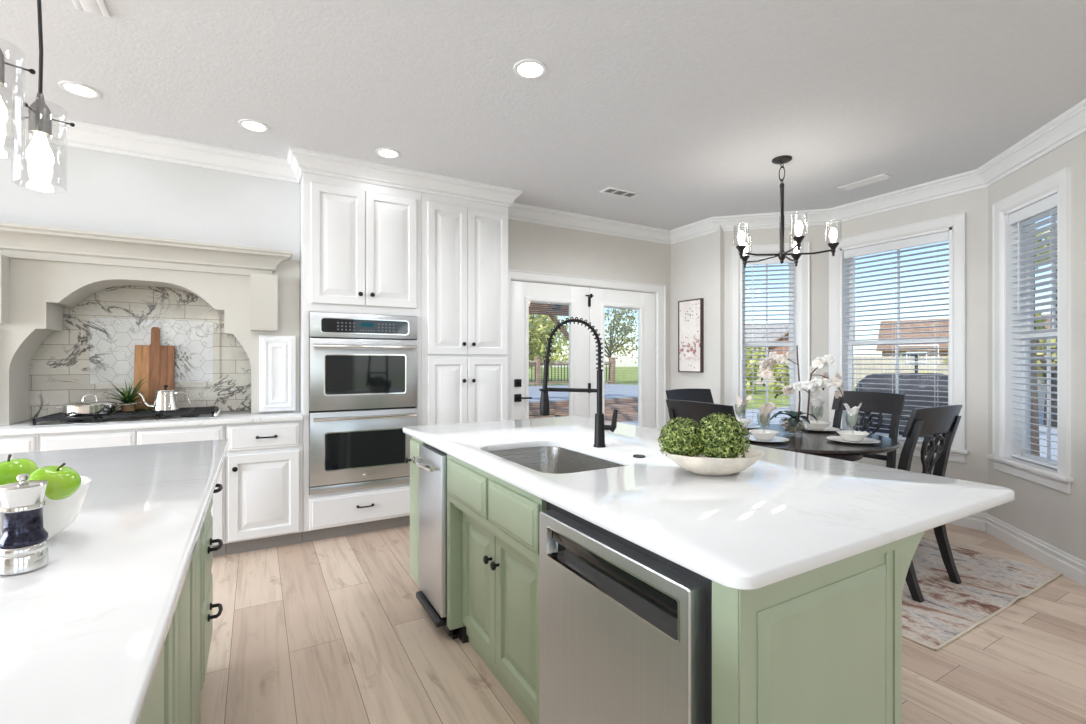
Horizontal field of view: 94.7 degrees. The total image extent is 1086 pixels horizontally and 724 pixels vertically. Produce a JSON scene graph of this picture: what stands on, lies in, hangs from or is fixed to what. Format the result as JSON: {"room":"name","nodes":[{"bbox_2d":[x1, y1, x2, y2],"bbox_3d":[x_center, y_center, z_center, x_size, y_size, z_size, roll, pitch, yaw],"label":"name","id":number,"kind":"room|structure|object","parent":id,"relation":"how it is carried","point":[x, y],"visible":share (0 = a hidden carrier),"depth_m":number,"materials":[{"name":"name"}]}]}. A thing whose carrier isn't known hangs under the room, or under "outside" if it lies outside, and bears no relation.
{"room":"kitchen","nodes":[
{"label":"kitchen","id":0,"kind":"room"},
{"bbox_2d":[0,136,299,259],"bbox_3d":[-4.834,-1.105,2.177,6.785,0.700,0.350,0,0,-30],"label":"wall","id":1,"kind":"structure","parent":0,"point":[83,189],"depth_m":3.26,"materials":[{"name":"white paint"}]},
{"bbox_2d":[0,109,297,182],"bbox_3d":[-4.723,-1.390,1.984,6.785,0.130,0.094,0,0,-30],"label":"trim","id":2,"kind":"structure","parent":1,"relation":"attached to","point":[82,135],"depth_m":3.24,"materials":[{"name":"white paint"}]},
{"bbox_2d":[0,0,1085,229],"bbox_3d":[-0.694,-1.530,-0.398,11.800,0.150,9.400,0,0,-30],"label":"ceiling","id":3,"kind":"structure","parent":0,"point":[687,106],"depth_m":2.62,"materials":[{"name":"paint"}]},
{"bbox_2d":[0,48,35,128],"bbox_3d":[-1.121,-0.942,1.013,0.124,1.024,0.127,0,0,-30],"label":"pendant light","id":4,"kind":"object","parent":3,"relation":"hanging from","point":[3,112],"visible":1,"depth_m":1.02,"materials":[{"name":"grey metal"}]},
{"bbox_2d":[0,48,4,86],"bbox_3d":[-1.125,-0.622,1.015,0.044,0.106,0.044,0,0,-30],"label":"socket","id":5,"kind":"object","parent":4,"relation":"attached to","point":[2,58],"depth_m":1.02,"materials":[{"name":"grey metal"}]},
{"bbox_2d":[19,0,74,170],"bbox_3d":[-1.320,-0.957,1.314,0.124,0.994,0.127,0,0,-30],"label":"pendant light","id":6,"kind":"object","parent":3,"relation":"hanging from","point":[39,155],"visible":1,"depth_m":1.31,"materials":[{"name":"grey metal"}]},
{"bbox_2d":[28,93,51,137],"bbox_3d":[-1.323,-0.652,1.316,0.044,0.106,0.044,0,0,-30],"label":"socket","id":7,"kind":"object","parent":6,"relation":"attached to","point":[40,116],"depth_m":1.30,"materials":[{"name":"grey metal"}]},
{"bbox_2d":[58,81,100,97],"bbox_3d":[-2.472,-1.451,2.670,0.166,0.008,0.166,0,0,-30],"label":"recessed light","id":8,"kind":"object","parent":3,"relation":"in","point":[75,88],"visible":1,"depth_m":2.66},
{"bbox_2d":[72,0,109,17],"bbox_3d":[-1.752,-1.450,1.877,0.110,0.008,0.460,0,0,-30],"label":"ceiling vent","id":9,"kind":"object","parent":3,"relation":"in","point":[98,7],"visible":1,"depth_m":2.03,"materials":[{"name":"white metal"}]},
{"bbox_2d":[238,119,268,131],"bbox_3d":[-1.778,-1.451,3.076,0.166,0.008,0.166,0,0,-30],"label":"recessed light","id":10,"kind":"object","parent":3,"relation":"in","point":[249,124],"visible":1,"depth_m":3.06,"materials":[{"name":"white plastic"}]},
{"bbox_2d":[375,148,399,158],"bbox_3d":[-1.079,-1.451,3.481,0.166,0.008,0.166,0,0,-30],"label":"recessed light","id":11,"kind":"object","parent":3,"relation":"in","point":[383,152],"visible":1,"depth_m":3.47,"materials":[{"name":"white plastic"}]},
{"bbox_2d":[513,59,546,78],"bbox_3d":[-0.064,-1.451,2.483,0.166,0.008,0.166,0,0,-30],"label":"recessed light","id":12,"kind":"object","parent":3,"relation":"in","point":[526,68],"visible":1,"depth_m":2.48,"materials":[{"name":"white plastic"}]},
{"bbox_2d":[599,187,640,198],"bbox_3d":[0.662,-1.450,4.289,0.340,0.008,0.140,0,0,-30],"label":"ceiling vent","id":13,"kind":"object","parent":3,"relation":"in","point":[610,190],"visible":1,"depth_m":4.29,"materials":[{"name":"white metal"}]},
{"bbox_2d":[736,155,838,267],"bbox_3d":[1.701,-1.079,3.610,0.714,0.749,0.689,0,0,-30],"label":"chandelier","id":14,"kind":"object","parent":3,"relation":"hanging from","point":[742,248],"visible":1,"depth_m":3.56,"materials":[{"name":"brown metal"}]},
{"bbox_2d":[838,174,892,190],"bbox_3d":[2.602,-1.450,4.043,0.130,0.008,0.360,0,0,-30],"label":"ceiling vent","id":15,"kind":"object","parent":3,"relation":"in","point":[881,177],"visible":1,"depth_m":4.03,"materials":[{"name":"white metal"}]},
{"bbox_2d":[508,219,669,428],"bbox_3d":[0.514,-0.085,5.208,2.360,2.740,0.160,0,0,-30],"label":"wall","id":16,"kind":"structure","parent":0,"point":[532,247],"depth_m":5.10,"materials":[{"name":"beige paint"}]},
{"bbox_2d":[529,302,568,418],"bbox_3d":[0.055,0.197,4.892,0.494,1.574,0.014,0,0,-30],"label":"door glass","id":17,"kind":"object","parent":16,"relation":"attached to","point":[556,303],"depth_m":4.90,"materials":[{"name":"clear glass"}]},
{"bbox_2d":[511,281,593,419],"bbox_3d":[0.109,0.258,4.887,0.930,2.035,0.103,0,0,-30],"label":"door","id":18,"kind":"structure","parent":16,"relation":"in","point":[578,299],"depth_m":4.87,"materials":[{"name":"white paint"}]},
{"bbox_2d":[508,269,665,429],"bbox_3d":[0.487,0.215,5.085,2.020,2.140,0.026,0,0,-30],"label":"trim","id":19,"kind":"structure","parent":16,"relation":"attached to","point":[660,290],"depth_m":5.36,"materials":[{"name":"white paint"}]},
{"bbox_2d":[589,288,654,428],"bbox_3d":[0.856,0.258,5.340,0.890,2.035,0.061,0,0,-30],"label":"door","id":20,"kind":"structure","parent":16,"relation":"in","point":[644,303],"depth_m":5.41,"materials":[{"name":"white paint"}]},
{"bbox_2d":[605,307,638,423],"bbox_3d":[0.834,0.197,5.339,0.504,1.574,0.014,0,0,-30],"label":"door glass","id":21,"kind":"object","parent":16,"relation":"attached to","point":[631,308],"depth_m":5.38,"materials":[{"name":"clear glass"}]},
{"bbox_2d":[200,523,1085,723],"bbox_3d":[-0.694,1.345,-0.398,11.800,0.120,9.400,0,0,-30],"label":"floor","id":22,"kind":"structure","parent":0,"point":[336,630],"depth_m":2.17,"materials":[{"name":"brown wood"}]},
{"bbox_2d":[0,434,38,453],"bbox_3d":[-3.368,0.844,2.830,0.898,0.882,0.657,0,0,-30],"label":"base cabinet","id":23,"kind":"object","parent":22,"relation":"on","point":[27,442],"visible":0.04,"depth_m":2.77,"materials":[{"name":"white paint"}]},
{"bbox_2d":[0,410,302,435],"bbox_3d":[-2.800,0.386,3.172,2.264,0.030,0.640,0,0,-30],"label":"countertop","id":24,"kind":"structure","parent":23,"relation":"on","point":[245,416],"depth_m":3.07,"materials":[{"name":"white stone"}]},
{"bbox_2d":[26,406,221,426],"bbox_3d":[-2.662,0.347,3.286,0.920,0.046,0.510,0,0,-30],"label":"gas cooktop","id":25,"kind":"object","parent":24,"relation":"in","point":[188,413],"visible":0.84,"depth_m":3.15,"materials":[{"name":"metal"}]},
{"bbox_2d":[54,394,141,415],"bbox_3d":[-2.795,0.262,3.130,0.384,0.123,0.263,0,0,5],"label":"saute pan","id":26,"kind":"object","parent":25,"relation":"on","point":[84,407],"visible":1,"depth_m":3.06,"materials":[{"name":"metal"}]},
{"bbox_2d":[93,377,154,411],"bbox_3d":[-2.744,0.223,3.332,0.443,0.272,0.471,0,0,-30],"label":"spiky plant","id":27,"kind":"object","parent":25,"relation":"on","point":[127,397],"visible":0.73,"depth_m":3.30,"materials":[{"name":"green plant"}]},
{"bbox_2d":[133,327,174,408],"bbox_3d":[-2.723,0.040,3.507,0.224,0.573,0.095,0,0,-30],"label":"cutting board","id":28,"kind":"object","parent":25,"relation":"on","point":[154,363],"visible":0.73,"depth_m":3.50,"materials":[{"name":"brown wood"}]},
{"bbox_2d":[137,385,190,410],"bbox_3d":[-2.537,0.238,3.354,0.261,0.170,0.150,0,0,-2],"label":"gooseneck kettle","id":29,"kind":"object","parent":25,"relation":"on","point":[165,399],"visible":1,"depth_m":3.31,"materials":[{"name":"metal"}]},
{"bbox_2d":[0,222,299,424],"bbox_3d":[-2.682,-0.209,3.296,1.934,1.158,0.452,0,0,-30],"label":"hood surround","id":30,"kind":"object","parent":24,"relation":"on","point":[44,271],"visible":0.98,"depth_m":3.24,"materials":[{"name":"beige paint"}]},
{"bbox_2d":[0,222,292,275],"bbox_3d":[-2.653,-0.701,3.192,1.881,0.175,0.242,0,0,-30],"label":"mantel shelf","id":31,"kind":"object","parent":30,"relation":"attached to","point":[21,243],"depth_m":3.18,"materials":[{"name":"beige paint"}]},
{"bbox_2d":[39,424,225,556],"bbox_3d":[-2.594,0.844,3.277,0.886,0.882,0.653,0,0,-30],"label":"base cabinet","id":32,"kind":"object","parent":22,"relation":"on","point":[142,436],"visible":0.1,"depth_m":3.07,"materials":[{"name":"white paint"}]},
{"bbox_2d":[138,535,199,723],"bbox_3d":[-0.905,0.844,0.736,0.514,0.883,1.938,0,0,-30],"label":"base cabinet","id":33,"kind":"object","parent":22,"relation":"on","point":[173,697],"visible":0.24,"depth_m":1.24,"materials":[{"name":"green paint"}]},
{"bbox_2d":[0,439,228,723],"bbox_3d":[-1.174,0.385,1.024,0.793,0.028,2.745,0,0,-30],"label":"countertop","id":34,"kind":"structure","parent":33,"relation":"on","point":[83,633],"depth_m":0.81,"materials":[{"name":"white stone"}]},
{"bbox_2d":[0,474,48,575],"bbox_3d":[-0.932,0.285,0.897,0.066,0.170,0.066,0,0,-30],"label":"pepper mill","id":35,"kind":"object","parent":34,"relation":"on","point":[24,542],"visible":1,"depth_m":0.88,"materials":[{"name":"metal"}]},
{"bbox_2d":[0,476,91,539],"bbox_3d":[-1.071,0.313,1.013,0.232,0.115,0.232,0,0,-30],"label":"fruit bowl","id":36,"kind":"object","parent":34,"relation":"on","point":[58,515],"visible":0.37,"depth_m":1.01,"materials":[{"name":"white ceramic"}]},
{"bbox_2d":[0,454,38,484],"bbox_3d":[-1.105,0.232,1.040,0.082,0.079,0.082,0,0,3],"label":"apple","id":37,"kind":"object","parent":36,"relation":"in","point":[9,469],"visible":0.6,"depth_m":1.02,"materials":[{"name":"green food"}]},
{"bbox_2d":[27,463,80,499],"bbox_3d":[-0.980,0.240,1.002,0.080,0.076,0.081,0,0,-30],"label":"apple","id":38,"kind":"object","parent":36,"relation":"in","point":[63,482],"visible":0.79,"depth_m":0.98,"materials":[{"name":"green food"}]},
{"bbox_2d":[200,484,222,691],"bbox_3d":[-1.481,0.844,1.790,0.565,0.883,0.460,0,0,-30],"label":"base cabinet","id":39,"kind":"object","parent":22,"relation":"on","point":[206,534],"visible":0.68,"depth_m":1.84,"materials":[{"name":"green paint"}]},
{"bbox_2d":[225,420,302,554],"bbox_3d":[-2.009,0.844,3.611,0.456,0.882,0.657,0,0,-30],"label":"base cabinet","id":40,"kind":"object","parent":22,"relation":"on","point":[264,460],"visible":0.98,"depth_m":3.36,"materials":[{"name":"white paint"}]},
{"bbox_2d":[300,172,420,542],"bbox_3d":[-1.448,-0.083,3.933,0.833,2.735,0.657,0,0,-30],"label":"tall cabinet","id":41,"kind":"object","parent":22,"relation":"on","point":[360,242],"visible":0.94,"depth_m":3.66,"materials":[{"name":"white paint"}]},
{"bbox_2d":[309,312,417,494],"bbox_3d":[-1.424,0.288,3.892,0.757,1.278,0.649,0,0,-30],"label":"double oven","id":42,"kind":"object","parent":41,"relation":"in","point":[363,368],"visible":0.94,"depth_m":3.64,"materials":[{"name":"silver metal"}]},
{"bbox_2d":[287,146,521,207],"bbox_3d":[-1.043,-1.390,3.985,1.769,0.130,0.409,0,0,-30],"label":"trim","id":43,"kind":"structure","parent":41,"relation":"attached to","point":[301,160],"depth_m":3.76,"materials":[{"name":"white paint"}]},
{"bbox_2d":[405,437,425,584],"bbox_3d":[-0.463,0.843,2.842,0.612,0.884,0.210,0,0,-30],"label":"base cabinet","id":44,"kind":"object","parent":22,"relation":"on","point":[414,443],"visible":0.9,"depth_m":2.69,"materials":[{"name":"green paint"}]},
{"bbox_2d":[412,444,458,639],"bbox_3d":[-0.333,0.849,2.572,0.636,0.872,0.364,0,0,-30],"label":"trash compactor","id":45,"kind":"object","parent":22,"relation":"on","point":[432,463],"visible":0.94,"depth_m":2.38,"materials":[{"name":"silver metal"}]},
{"bbox_2d":[421,192,507,425],"bbox_3d":[-0.759,-0.083,4.331,0.753,2.735,0.653,0,0,-30],"label":"pantry cabinet","id":46,"kind":"object","parent":22,"relation":"on","point":[464,243],"visible":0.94,"depth_m":4.06,"materials":[{"name":"white paint"}]},
{"bbox_2d":[447,454,546,723],"bbox_3d":[0.011,0.843,2.051,0.578,0.884,0.882,0,0,-30],"label":"base cabinet","id":47,"kind":"object","parent":22,"relation":"on","point":[493,523],"visible":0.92,"depth_m":1.92,"materials":[{"name":"green paint"}]},
{"bbox_2d":[403,416,1013,589],"bbox_3d":[0.289,0.385,2.159,1.212,0.028,2.313,0,0,-30],"label":"countertop","id":48,"kind":"structure","parent":47,"relation":"on","point":[788,514],"depth_m":1.38,"materials":[{"name":"white stone"}]},
{"bbox_2d":[489,446,624,473],"bbox_3d":[0.035,0.500,2.015,0.428,0.199,0.674,0,0,-30],"label":"sink","id":49,"kind":"object","parent":48,"relation":"in","point":[545,459],"visible":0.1,"depth_m":2.31,"materials":[{"name":"metal"}]},
{"bbox_2d":[539,317,617,447],"bbox_3d":[0.153,0.087,2.175,0.340,0.568,0.064,0,0,-6],"label":"kitchen faucet","id":50,"kind":"object","parent":48,"relation":"on","point":[599,434],"visible":1,"depth_m":2.17,"materials":[{"name":"black metal"}]},
{"bbox_2d":[593,413,605,447],"bbox_3d":[0.248,0.298,2.189,0.054,0.145,0.054,0,0,-6],"label":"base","id":51,"kind":"object","parent":50,"relation":"attached to","point":[599,434],"depth_m":2.17,"materials":[{"name":"black metal"}]},
{"bbox_2d":[662,448,764,475],"bbox_3d":[0.569,0.335,1.672,0.336,0.072,0.250,0,0,2],"label":"decorative bowl","id":52,"kind":"object","parent":48,"relation":"on","point":[701,465],"visible":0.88,"depth_m":1.59,"materials":[{"name":"white ceramic"}]},
{"bbox_2d":[658,417,703,456],"bbox_3d":[0.473,0.256,1.694,0.166,0.143,0.162,0,0,-30],"label":"boxwood ball","id":53,"kind":"object","parent":52,"relation":"on","point":[679,438],"visible":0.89,"depth_m":1.64,"materials":[{"name":"green plant"}]},
{"bbox_2d":[695,412,750,457],"bbox_3d":[0.590,0.250,1.666,0.189,0.166,0.188,0,0,-30],"label":"boxwood ball","id":54,"kind":"object","parent":52,"relation":"in","point":[723,437],"visible":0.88,"depth_m":1.61,"materials":[{"name":"green plant"}]},
{"bbox_2d":[539,502,711,723],"bbox_3d":[0.381,0.848,1.374,0.572,0.875,0.649,0,0,-30],"label":"dishwasher","id":55,"kind":"object","parent":22,"relation":"on","point":[625,629],"visible":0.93,"depth_m":1.18,"materials":[{"name":"silver metal"}]},
{"bbox_2d":[712,539,901,723],"bbox_3d":[0.596,0.843,1.075,0.585,0.884,0.074,0,0,-30],"label":"island end panel","id":56,"kind":"object","parent":22,"relation":"on","point":[822,645],"visible":0.79,"depth_m":1.01,"materials":[{"name":"green paint"}]},
{"bbox_2d":[902,531,924,593],"bbox_3d":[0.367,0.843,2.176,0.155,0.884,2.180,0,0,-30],"label":"corbel","id":57,"kind":"object","parent":56,"relation":"attached to","point":[909,544],"visible":0.04,"depth_m":1.22,"materials":[{"name":"green paint"}]},
{"bbox_2d":[902,536,1061,650],"bbox_3d":[1.845,1.273,3.654,1.610,0.025,2.390,0,0,-30],"label":"area rug","id":58,"kind":"object","parent":22,"relation":"on","point":[990,584],"visible":0.18,"depth_m":2.80,"materials":[{"name":"beige fabric"}]},
{"bbox_2d":[665,388,713,402],"bbox_3d":[1.437,0.759,4.284,0.536,1.036,0.600,0,0,-30],"label":"dining chair","id":59,"kind":"object","parent":58,"relation":"on","point":[689,394],"visible":0.02,"depth_m":4.53,"materials":[{"name":"black wood"}]},
{"bbox_2d":[666,400,736,425],"bbox_3d":[1.173,0.759,3.201,0.600,1.036,0.536,0,0,-28],"label":"dining chair","id":60,"kind":"object","parent":58,"relation":"on","point":[694,410],"visible":0.05,"depth_m":3.06,"materials":[{"name":"black wood"}]},
{"bbox_2d":[742,424,899,461],"bbox_3d":[1.767,0.901,3.610,1.320,0.752,1.320,0,0,-30],"label":"dining table","id":61,"kind":"object","parent":58,"relation":"on","point":[808,442],"visible":0.35,"depth_m":3.18,"materials":[{"name":"brown wood"}]},
{"bbox_2d":[745,435,788,442],"bbox_3d":[1.474,0.516,3.337,0.306,0.016,0.306,0,0,-30],"label":"dinner plate","id":62,"kind":"object","parent":61,"relation":"on","point":[775,439],"visible":0.58,"depth_m":3.30,"materials":[{"name":"white ceramic"}]},
{"bbox_2d":[749,429,778,439],"bbox_3d":[1.474,0.489,3.337,0.190,0.054,0.190,0,0,-30],"label":"soup bowl","id":63,"kind":"object","parent":62,"relation":"on","point":[760,434],"visible":1,"depth_m":3.30,"materials":[{"name":"white ceramic"}]},
{"bbox_3d":[1.474,0.422,3.337,0.084,0.165,0.084,0,0,-30],"label":"goblet","id":64,"kind":"object","parent":63,"relation":"in","visible":0},
{"bbox_2d":[759,401,776,424],"bbox_3d":[1.511,0.343,3.333,0.130,0.154,0.107,0,0,-30],"label":"napkin","id":65,"kind":"object","parent":64,"relation":"in","point":[765,410],"visible":1,"depth_m":3.31,"materials":[{"name":"beige fabric"}]},
{"bbox_2d":[759,345,843,433],"bbox_3d":[1.886,0.202,3.634,0.634,0.645,0.261,0,0,-12],"label":"orchid","id":66,"kind":"object","parent":61,"relation":"on","point":[809,386],"visible":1,"depth_m":3.60,"materials":[{"name":"white plant"}]},
{"bbox_2d":[805,426,839,431],"bbox_3d":[2.112,0.516,3.850,0.306,0.016,0.306,0,0,-30],"label":"dinner plate","id":67,"kind":"object","parent":61,"relation":"on","point":[827,429],"visible":0.66,"depth_m":3.81,"materials":[{"name":"white ceramic"}]},
{"bbox_2d":[803,421,830,429],"bbox_3d":[2.112,0.489,3.850,0.190,0.054,0.190,0,0,-30],"label":"soup bowl","id":68,"kind":"object","parent":67,"relation":"on","point":[817,425],"visible":0.98,"depth_m":3.80,"materials":[{"name":"white ceramic"}]},
{"bbox_3d":[2.112,0.422,3.850,0.084,0.165,0.084,0,0,-30],"label":"goblet","id":69,"kind":"object","parent":68,"relation":"in","visible":0},
{"bbox_2d":[810,396,824,416],"bbox_3d":[2.110,0.343,3.852,0.152,0.154,0.096,0,0,-30],"label":"napkin","id":70,"kind":"object","parent":69,"relation":"in","point":[817,403],"visible":1,"depth_m":3.83,"materials":[{"name":"white fabric"}]},
{"bbox_2d":[826,436,880,443],"bbox_3d":[2.036,0.516,3.287,0.306,0.016,0.306,0,0,-30],"label":"dinner plate","id":71,"kind":"object","parent":61,"relation":"on","point":[834,438],"visible":0.82,"depth_m":3.26,"materials":[{"name":"white ceramic"}]},
{"bbox_2d":[836,430,869,441],"bbox_3d":[2.036,0.489,3.287,0.190,0.054,0.190,0,0,-30],"label":"soup bowl","id":72,"kind":"object","parent":71,"relation":"on","point":[856,436],"visible":1,"depth_m":3.25,"materials":[{"name":"white ceramic"}]},
{"bbox_3d":[2.036,0.422,3.287,0.084,0.165,0.084,0,0,-30],"label":"goblet","id":73,"kind":"object","parent":72,"relation":"in","visible":0},
{"bbox_2d":[844,403,861,425],"bbox_3d":[2.034,0.342,3.283,0.139,0.156,0.106,0,0,-30],"label":"napkin","id":74,"kind":"object","parent":73,"relation":"in","point":[853,412],"visible":1,"depth_m":3.27,"materials":[{"name":"white fabric"}]},
{"bbox_2d":[832,391,905,468],"bbox_3d":[2.424,0.759,3.950,0.600,1.036,0.536,0,0,-28],"label":"dining chair","id":75,"kind":"object","parent":58,"relation":"on","point":[880,402],"visible":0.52,"depth_m":4.00,"materials":[{"name":"black wood"}]},
{"bbox_2d":[897,405,962,602],"bbox_3d":[2.079,0.759,3.006,0.536,1.036,0.600,0,0,-30],"label":"dining chair","id":76,"kind":"object","parent":58,"relation":"on","point":[945,420],"visible":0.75,"depth_m":2.78,"materials":[{"name":"black wood"}]},
{"bbox_2d":[670,225,723,421],"bbox_3d":[1.683,-0.085,5.383,0.160,2.740,0.700,0,0,-30],"label":"wall","id":77,"kind":"structure","parent":0,"point":[696,264],"depth_m":5.22,"materials":[{"name":"beige paint"}]},
{"bbox_2d":[678,298,703,372],"bbox_3d":[1.579,-0.278,5.353,0.039,0.775,0.325,0,0,-30],"label":"framed picture","id":78,"kind":"object","parent":77,"relation":"attached to","point":[690,312],"visible":1,"depth_m":5.33,"materials":[{"name":"white paper"}]},
{"bbox_2d":[724,224,831,426],"bbox_3d":[2.290,-0.085,5.031,1.061,2.740,0.160,0,0,15],"label":"wall","id":79,"kind":"structure","parent":0,"point":[818,237],"depth_m":4.86,"materials":[{"name":"beige paint"}]},
{"bbox_2d":[731,242,809,425],"bbox_3d":[2.255,-0.188,5.005,0.769,1.955,0.192,0,0,15],"label":"window","id":80,"kind":"structure","parent":79,"relation":"in","point":[802,270],"depth_m":5.00,"materials":[{"name":"white paint"}]},
{"bbox_2d":[742,255,794,423],"bbox_3d":[2.255,-0.190,5.004,0.483,1.726,0.067,0,0,15],"label":"window blind","id":81,"kind":"object","parent":80,"relation":"attached to","point":[775,260],"visible":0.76,"depth_m":5.00,"materials":[{"name":"white plastic"}]},
{"bbox_2d":[529,367,1045,415],"bbox_3d":[19.745,1.595,45.936,160.000,0.280,180.000,0,0,-30],"label":"ground","id":82,"kind":"structure","parent":0,"point":[627,373],"depth_m":35.49,"materials":[{"name":"green plant"}]},
{"bbox_2d":[529,314,568,367],"bbox_3d":[-0.959,-1.424,26.685,7.142,5.739,6.800,0,0,-25],"label":"tree","id":83,"kind":"object","parent":82,"relation":"on","point":[538,327],"visible":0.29,"depth_m":25.74,"materials":[{"name":"green plant"}]},
{"bbox_2d":[529,303,568,340],"bbox_3d":[-0.262,-0.105,9.190,5.700,3.080,4.600,0,0,-30],"label":"pergola","id":84,"kind":"object","parent":82,"relation":"on","point":[562,312],"visible":0.02,"depth_m":11.85,"materials":[{"name":"brown wood"}]},
{"bbox_2d":[563,308,637,383],"bbox_3d":[4.174,-2.247,32.892,6.425,7.378,5.636,0,0,-30],"label":"tree","id":85,"kind":"object","parent":82,"relation":"on","point":[613,342],"visible":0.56,"depth_m":32.25,"materials":[{"name":"green plant"}]},
{"bbox_2d":[746,342,765,393],"bbox_3d":[9.283,0.209,23.318,2.167,2.648,3.008,0,0,37],"label":"shrub","id":86,"kind":"object","parent":82,"relation":"on","point":[747,348],"visible":0.2,"depth_m":22.32,"materials":[{"name":"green plant"}]},
{"bbox_2d":[745,324,788,356],"bbox_3d":[27.588,-1.655,61.396,13.800,6.180,9.000,0,0,24],"label":"house","id":87,"kind":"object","parent":82,"relation":"on","point":[775,325],"visible":0.02,"depth_m":60.01,"materials":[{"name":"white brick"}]},
{"bbox_2d":[762,331,788,379],"bbox_3d":[22.136,-0.905,41.774,6.000,4.680,8.800,0,0,31],"label":"house","id":88,"kind":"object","parent":82,"relation":"on","point":[785,334],"visible":0.04,"depth_m":39.15,"materials":[{"name":"red brick"}]},
{"bbox_2d":[768,362,788,392],"bbox_3d":[12.027,0.382,22.932,2.730,2.274,2.704,0,0,-30],"label":"shrub","id":89,"kind":"object","parent":82,"relation":"on","point":[776,365],"visible":0.16,"depth_m":22.99,"materials":[{"name":"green plant"}]},
{"bbox_2d":[753,355,1046,390],"bbox_3d":[22.814,0.547,23.470,27.514,1.715,0.066,0,0,41],"label":"fence","id":90,"kind":"object","parent":82,"relation":"on","point":[945,372],"visible":0.19,"depth_m":27.12,"materials":[{"name":"white wood"}]},
{"bbox_2d":[876,314,1050,372],"bbox_3d":[37.286,-1.255,44.709,11.800,5.380,9.000,0,0,38],"label":"house","id":91,"kind":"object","parent":82,"relation":"on","point":[1048,320],"visible":0.11,"depth_m":44.64,"materials":[{"name":"red brick"}]},
{"bbox_2d":[618,407,1056,460],"bbox_3d":[12.011,1.445,9.205,22.000,0.020,16.000,0,0,-30],"label":"driveway","id":92,"kind":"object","parent":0,"point":[756,416],"depth_m":11.67,"materials":[{"name":"concrete"}]},
{"bbox_2d":[529,384,746,421],"bbox_3d":[-0.033,1.185,15.418,11.300,0.500,7.812,0,0,-30],"label":"deck","id":93,"kind":"object","parent":92,"relation":"on","point":[534,392],"visible":0.13,"depth_m":12.88,"materials":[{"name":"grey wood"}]},
{"bbox_2d":[529,357,615,385],"bbox_3d":[-1.833,0.370,18.552,11.300,1.130,0.220,0,0,-30],"label":"deck railing","id":94,"kind":"object","parent":93,"relation":"on","point":[538,364],"visible":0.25,"depth_m":19.90,"materials":[{"name":"brown wood"}]},
{"bbox_2d":[853,373,947,438],"bbox_3d":[4.743,0.780,6.462,1.320,1.286,0.722,0,0,35],"label":"covered grill","id":95,"kind":"object","parent":92,"relation":"on","point":[885,422],"visible":0.17,"depth_m":6.25,"materials":[{"name":"black plastic"}]},
{"bbox_2d":[1031,222,1039,455],"bbox_3d":[6.722,-1.784,6.811,2.858,6.446,2.462,0,0,-2],"label":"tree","id":96,"kind":"object","parent":92,"relation":"on","point":[1034,381],"visible":0.02,"depth_m":6.63,"materials":[{"name":"green plant"}]},
{"bbox_2d":[1037,360,1046,410],"bbox_3d":[15.070,0.672,13.677,0.062,1.465,5.771,0,0,-39],"label":"fence","id":97,"kind":"object","parent":92,"relation":"on","point":[1040,388],"visible":0.02,"depth_m":14.45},
{"bbox_2d":[1035,214,1056,426],"bbox_3d":[11.481,-1.190,11.084,3.485,5.289,3.584,0,0,-30],"label":"tree","id":98,"kind":"object","parent":92,"relation":"on","point":[1039,361],"visible":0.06,"depth_m":11.06,"materials":[{"name":"green plant"}]},
{"bbox_2d":[832,187,987,513],"bbox_3d":[3.146,-0.085,4.341,0.160,2.740,1.185,0,0,-30],"label":"wall","id":99,"kind":"structure","parent":0,"point":[974,204],"depth_m":3.88,"materials":[{"name":"beige paint"}]},
{"bbox_2d":[508,99,1085,244],"bbox_3d":[3.535,-1.390,2.176,2.541,0.130,8.949,0,0,-44],"label":"trim","id":100,"kind":"structure","parent":99,"relation":"attached to","point":[1071,124],"depth_m":4.57,"materials":[{"name":"white paint"}]},
{"bbox_2d":[829,212,969,462],"bbox_3d":[3.079,-0.188,4.389,0.192,1.955,1.115,0,0,-30],"label":"window","id":101,"kind":"structure","parent":99,"relation":"in","point":[955,224],"depth_m":4.22,"materials":[{"name":"white paint"}]},
{"bbox_2d":[844,231,948,443],"bbox_3d":[3.079,-0.190,4.389,0.067,1.726,0.829,0,0,-30],"label":"window blind","id":102,"kind":"object","parent":101,"relation":"attached to","point":[942,236],"visible":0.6,"depth_m":4.37,"materials":[{"name":"white plastic"}]},
{"bbox_2d":[950,512,1085,586],"bbox_3d":[3.891,1.218,2.050,0.830,0.134,8.680,0,0,-30],"label":"baseboard","id":103,"kind":"structure","parent":99,"relation":"attached to","point":[1070,566],"depth_m":3.31,"materials":[{"name":"white paint"}]},
{"bbox_2d":[988,132,1085,561],"bbox_3d":[3.303,-0.085,3.225,0.160,2.740,1.121,0,0,15],"label":"wall","id":104,"kind":"structure","parent":0,"point":[1057,518],"depth_m":3.04,"materials":[{"name":"beige paint"}]},
{"bbox_2d":[987,167,1073,493],"bbox_3d":[3.295,-0.188,3.327,0.192,1.955,0.778,0,0,15],"label":"window","id":105,"kind":"structure","parent":104,"relation":"in","point":[1059,183],"depth_m":3.52,"materials":[{"name":"white paint"}]},
{"bbox_2d":[1009,194,1056,468],"bbox_3d":[3.294,-0.190,3.328,0.067,1.726,0.492,0,0,15],"label":"window blind","id":106,"kind":"object","parent":105,"relation":"attached to","point":[1046,204],"visible":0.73,"depth_m":3.35,"materials":[{"name":"white plastic"}]},
{"bbox_3d":[-4.304,-0.085,2.775,8.500,2.740,0.160,0,0,-30],"label":"wall","id":107,"kind":"structure","parent":0,"visible":0},
{"bbox_2d":[29,286,250,418],"bbox_3d":[-2.775,-0.173,3.547,1.320,1.084,0.021,0,0,-30],"label":"backsplash","id":108,"kind":"structure","parent":107,"relation":"attached to","point":[98,339],"depth_m":3.49,"materials":[{"name":"stone"}]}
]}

